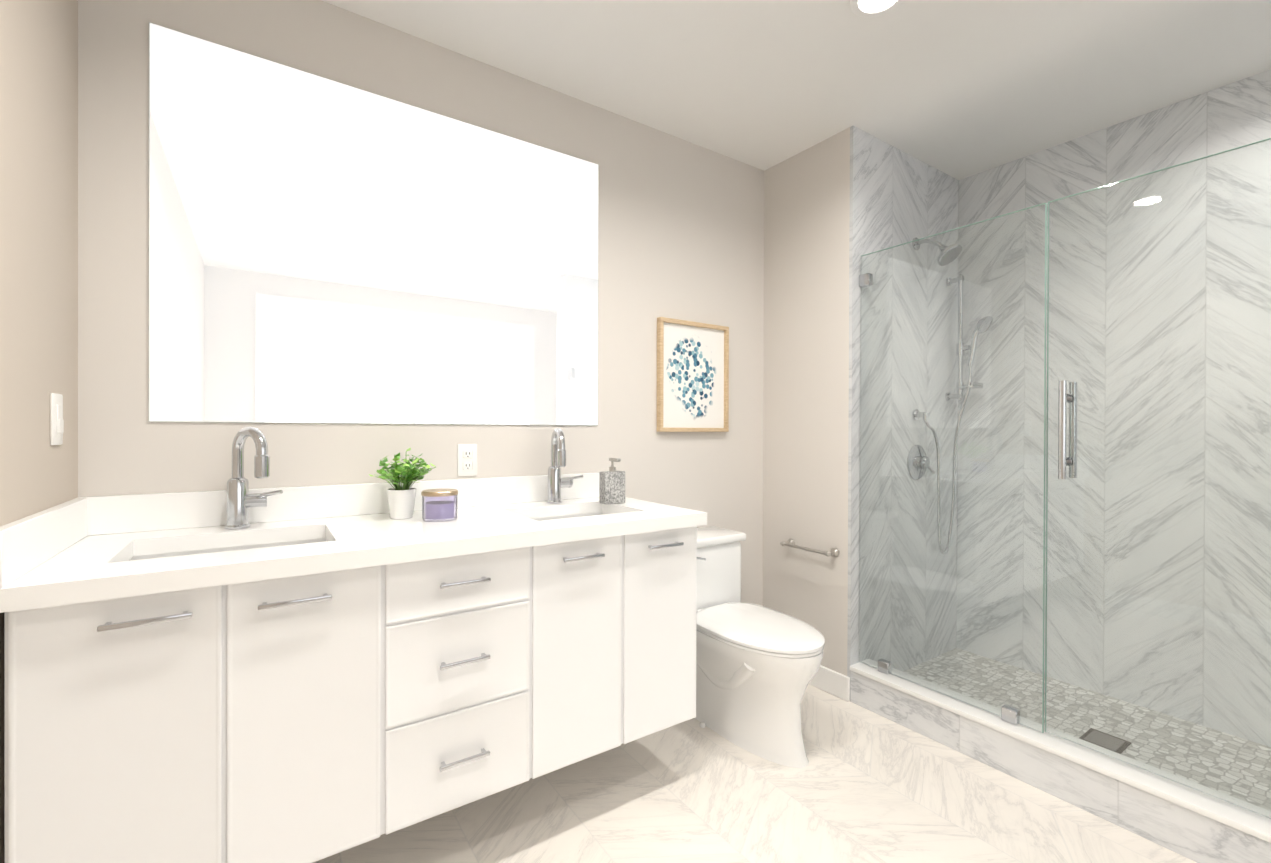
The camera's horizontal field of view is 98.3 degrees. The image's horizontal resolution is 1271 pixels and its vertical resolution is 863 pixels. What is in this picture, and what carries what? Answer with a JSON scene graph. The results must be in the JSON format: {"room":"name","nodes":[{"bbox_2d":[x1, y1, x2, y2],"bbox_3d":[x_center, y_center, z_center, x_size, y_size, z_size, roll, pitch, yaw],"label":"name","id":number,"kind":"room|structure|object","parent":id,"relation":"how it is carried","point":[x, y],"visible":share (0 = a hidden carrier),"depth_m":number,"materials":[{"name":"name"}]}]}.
{"room":"bathroom","nodes":[
{"label":"bathroom","id":0,"kind":"room"},
{"bbox_2d":[0,0,77,862],"bbox_3d":[-0.385,-0.072,-0.226,0.120,2.489,3.832,0,0,-34],"label":"wall","id":1,"kind":"structure","parent":0,"point":[38,204],"depth_m":1.14,"materials":[{"name":"beige paint"}]},
{"bbox_2d":[50,393,63,444],"bbox_3d":[-1.301,-0.027,1.240,0.012,0.116,0.072,0,0,-34],"label":"light switch","id":2,"kind":"object","parent":1,"relation":"attached to","point":[56,421],"visible":1,"depth_m":1.23,"materials":[{"name":"white plastic"}]},
{"bbox_2d":[78,0,763,605],"bbox_3d":[-0.465,-0.080,2.110,2.613,2.489,0.120,0,0,-34],"label":"wall","id":3,"kind":"structure","parent":0,"point":[680,228],"depth_m":1.92,"materials":[{"name":"beige paint"}]},
{"bbox_2d":[149,22,598,424],"bbox_3d":[-0.725,-0.556,1.854,1.382,1.062,0.006,0,0,-34],"label":"mirror","id":4,"kind":"object","parent":3,"relation":"attached to","point":[323,250],"visible":1,"depth_m":1.73,"materials":[{"name":"white mirror"}]},
{"bbox_2d":[457,444,476,475],"bbox_3d":[-0.594,0.101,1.944,0.070,0.114,0.010,0,0,-34],"label":"electrical outlet","id":5,"kind":"object","parent":3,"relation":"attached to","point":[466,459],"visible":1,"depth_m":1.94,"materials":[{"name":"white plastic"}]},
{"bbox_2d":[657,317,728,431],"bbox_3d":[0.269,-0.249,2.518,0.408,0.500,0.028,0,0,-34],"label":"framed art","id":6,"kind":"object","parent":3,"relation":"attached to","point":[692,376],"visible":0.96,"depth_m":2.51,"materials":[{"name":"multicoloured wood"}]},
{"bbox_2d":[313,648,1270,862],"bbox_3d":[1.044,1.209,0.825,3.666,0.130,3.952,0,0,-34],"label":"floor","id":7,"kind":"structure","parent":0,"point":[864,785],"depth_m":1.74,"materials":[{"name":"tile"}]},
{"bbox_2d":[4,584,231,862],"bbox_3d":[-1.121,0.628,1.261,0.310,0.644,0.548,0,0,-34],"label":"base cabinet","id":8,"kind":"object","parent":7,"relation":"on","point":[118,711],"depth_m":1.04,"materials":[{"name":"white paint"}]},
{"bbox_2d":[232,564,395,862],"bbox_3d":[-0.865,0.628,1.435,0.307,0.644,0.548,0,0,-34],"label":"base cabinet","id":9,"kind":"object","parent":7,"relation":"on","point":[310,718],"depth_m":1.21,"materials":[{"name":"white paint"}]},
{"bbox_2d":[396,546,539,830],"bbox_3d":[-0.592,0.628,1.621,0.390,0.644,0.548,0,0,-34],"label":"drawers","id":10,"kind":"object","parent":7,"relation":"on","point":[468,626],"depth_m":1.40,"materials":[{"name":"white paint"}]},
{"bbox_2d":[540,534,631,775],"bbox_3d":[-0.319,0.629,1.806,0.307,0.644,0.548,0,0,-34],"label":"base cabinet","id":11,"kind":"object","parent":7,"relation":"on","point":[586,585],"depth_m":1.59,"materials":[{"name":"white paint"}]},
{"bbox_2d":[628,526,696,742],"bbox_3d":[-0.069,0.629,1.976,0.298,0.644,0.548,0,0,-34],"label":"base cabinet","id":12,"kind":"object","parent":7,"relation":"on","point":[662,620],"depth_m":1.75,"materials":[{"name":"white paint"}]},
{"bbox_2d":[0,472,706,612],"bbox_3d":[-0.587,0.237,1.606,1.602,0.138,0.574,0,0,-34],"label":"countertop","id":13,"kind":"structure","parent":12,"relation":"on","point":[80,550],"depth_m":1.42,"materials":[{"name":"white stone"}]},
{"bbox_2d":[129,538,326,560],"bbox_3d":[-0.979,0.379,1.343,0.446,0.147,0.316,0,0,-34],"label":"sink","id":14,"kind":"object","parent":13,"relation":"in","point":[162,555],"depth_m":1.45,"materials":[{"name":"white ceramic"}]},
{"bbox_2d":[225,427,282,528],"bbox_3d":[-1.039,0.125,1.499,0.132,0.277,0.134,0,0,-34],"label":"faucet","id":15,"kind":"object","parent":13,"relation":"on","point":[241,500],"visible":1,"depth_m":1.49,"materials":[{"name":"silver metal"}]},
{"bbox_2d":[369,447,435,518],"bbox_3d":[-0.716,0.157,1.686,0.186,0.215,0.200,0,0,-34],"label":"potted plant","id":16,"kind":"object","parent":13,"relation":"on","point":[401,501],"visible":1,"depth_m":1.66,"materials":[{"name":"green plant"}]},
{"bbox_2d":[421,489,457,521],"bbox_3d":[-0.591,0.221,1.662,0.106,0.088,0.106,0,0,-34],"label":"candle jar","id":17,"kind":"object","parent":13,"relation":"on","point":[438,510],"visible":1,"depth_m":1.63,"materials":[{"name":"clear glass"}]},
{"bbox_2d":[546,428,583,503],"bbox_3d":[-0.250,0.126,2.027,0.142,0.278,0.148,0,0,-34],"label":"faucet","id":18,"kind":"object","parent":13,"relation":"on","point":[556,482],"visible":1,"depth_m":2.02,"materials":[{"name":"silver metal"}]},
{"bbox_2d":[533,512,607,520],"bbox_3d":[-0.209,0.380,1.866,0.426,0.147,0.316,0,0,-34],"label":"sink","id":19,"kind":"object","parent":13,"relation":"in","point":[568,516],"depth_m":2.02,"materials":[{"name":"white ceramic"}]},
{"bbox_2d":[599,458,624,504],"bbox_3d":[-0.079,0.181,2.024,0.090,0.168,0.067,0,0,-34],"label":"soap dispenser","id":20,"kind":"object","parent":13,"relation":"on","point":[612,485],"visible":1,"depth_m":2.01,"materials":[{"name":"stone"}]},
{"bbox_2d":[695,526,824,767],"bbox_3d":[0.413,0.806,2.186,0.386,0.722,0.737,0,0,-34],"label":"toilet","id":21,"kind":"object","parent":7,"relation":"on","point":[757,667],"visible":0.83,"depth_m":2.03,"materials":[{"name":"white ceramic"}]},
{"bbox_2d":[850,659,1270,862],"bbox_3d":[1.475,1.094,1.689,0.141,0.157,1.757,0,0,-34],"label":"shower curb","id":22,"kind":"object","parent":7,"relation":"on","point":[1191,824],"visible":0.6,"depth_m":1.72,"materials":[{"name":"stone"}]},
{"bbox_2d":[859,273,1019,724],"bbox_3d":[1.156,0.167,2.156,0.032,1.693,0.616,0,0,-34],"label":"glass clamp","id":23,"kind":"object","parent":22,"relation":"on","point":[1010,714],"visible":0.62,"depth_m":2.29,"materials":[{"name":"silver metal"}]},
{"bbox_2d":[859,203,1046,732],"bbox_3d":[1.177,0.121,2.124,0.010,1.774,0.686,0,0,-34],"label":"glass panel","id":24,"kind":"object","parent":23,"relation":"attached to","point":[1044,440],"visible":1,"depth_m":2.05,"materials":[{"name":"teal"}]},
{"bbox_2d":[1079,728,1130,753],"bbox_3d":[1.726,1.139,2.025,0.138,0.006,0.120,0,0,-34],"label":"shower drain","id":25,"kind":"object","parent":7,"relation":"on","point":[1113,742],"depth_m":2.02,"materials":[{"name":"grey metal"}]},
{"bbox_2d":[322,0,1270,179],"bbox_3d":[1.053,-1.365,0.817,3.666,0.100,3.952,0,0,-34],"label":"ceiling","id":26,"kind":"structure","parent":0,"point":[959,89],"depth_m":1.96,"materials":[{"name":"white paint"}]},
{"bbox_2d":[850,0,903,17],"bbox_3d":[0.739,-1.316,1.666,0.163,0.006,0.163,0,0,17],"label":"recessed light","id":27,"kind":"object","parent":26,"relation":"in","point":[866,8],"visible":1,"depth_m":1.69,"materials":[{"name":"white"}]},
{"bbox_2d":[763,127,849,675],"bbox_3d":[1.140,-0.077,2.904,0.934,2.489,0.611,0,0,-34],"label":"wall","id":28,"kind":"structure","parent":0,"point":[806,345],"depth_m":2.56,"materials":[{"name":"beige paint"}]},
{"bbox_2d":[780,539,838,556],"bbox_3d":[0.792,0.536,2.526,0.064,0.040,0.285,0,0,-34],"label":"towel rail","id":29,"kind":"object","parent":28,"relation":"attached to","point":[833,552],"visible":1,"depth_m":2.48,"materials":[{"name":"silver metal"}]},
{"bbox_2d":[809,665,849,701],"bbox_3d":[0.788,1.115,2.576,0.014,0.105,0.483,0,0,-34],"label":"baseboard","id":30,"kind":"structure","parent":28,"relation":"attached to","point":[834,683],"depth_m":2.43,"materials":[{"name":"white wood"}]},
{"bbox_2d":[847,126,958,676],"bbox_3d":[1.315,-0.075,2.645,0.934,2.489,0.015,0,0,-34],"label":"wall","id":31,"kind":"structure","parent":28,"relation":"attached to","point":[898,197],"depth_m":2.58,"materials":[{"name":"white tile"}]},
{"bbox_2d":[907,445,934,479],"bbox_3d":[1.382,0.149,2.647,0.170,0.170,0.059,0,0,-34],"label":"shower valve","id":32,"kind":"object","parent":31,"relation":"attached to","point":[919,470],"depth_m":2.64,"materials":[{"name":"silver metal"}]},
{"bbox_2d":[912,237,961,265],"bbox_3d":[1.410,-0.854,2.571,0.112,0.164,0.207,0,0,-34],"label":"shower head","id":33,"kind":"object","parent":31,"relation":"attached to","point":[943,253],"visible":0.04,"depth_m":2.53},
{"bbox_2d":[912,274,992,553],"bbox_3d":[1.550,-0.091,2.670,0.386,1.406,0.206,0,0,-34],"label":"shower","id":34,"kind":"object","parent":31,"relation":"attached to","point":[983,322],"depth_m":2.76,"materials":[{"name":"silver metal"}]},
{"bbox_3d":[2.515,-0.068,1.818,0.120,2.489,3.952,0,0,-34],"label":"wall","id":35,"kind":"structure","parent":0,"visible":0},
{"bbox_2d":[956,69,1270,746],"bbox_3d":[2.193,-0.071,2.170,0.015,2.489,1.757,0,0,-34],"label":"wall","id":36,"kind":"structure","parent":35,"relation":"attached to","point":[1236,114],"depth_m":2.31,"materials":[{"name":"white tile"}]},
{"bbox_3d":[2.341,-0.067,1.136,0.934,2.489,0.120,0,0,-34],"label":"wall","id":37,"kind":"structure","parent":0,"visible":0},
{"bbox_2d":[1045,138,1270,818],"bbox_3d":[1.672,0.121,1.397,0.111,1.766,1.062,0,0,-34],"label":"shower glass door","id":38,"kind":"structure","parent":37,"relation":"attached to","point":[1064,399],"depth_m":1.62,"materials":[{"name":"teal"}]}
]}

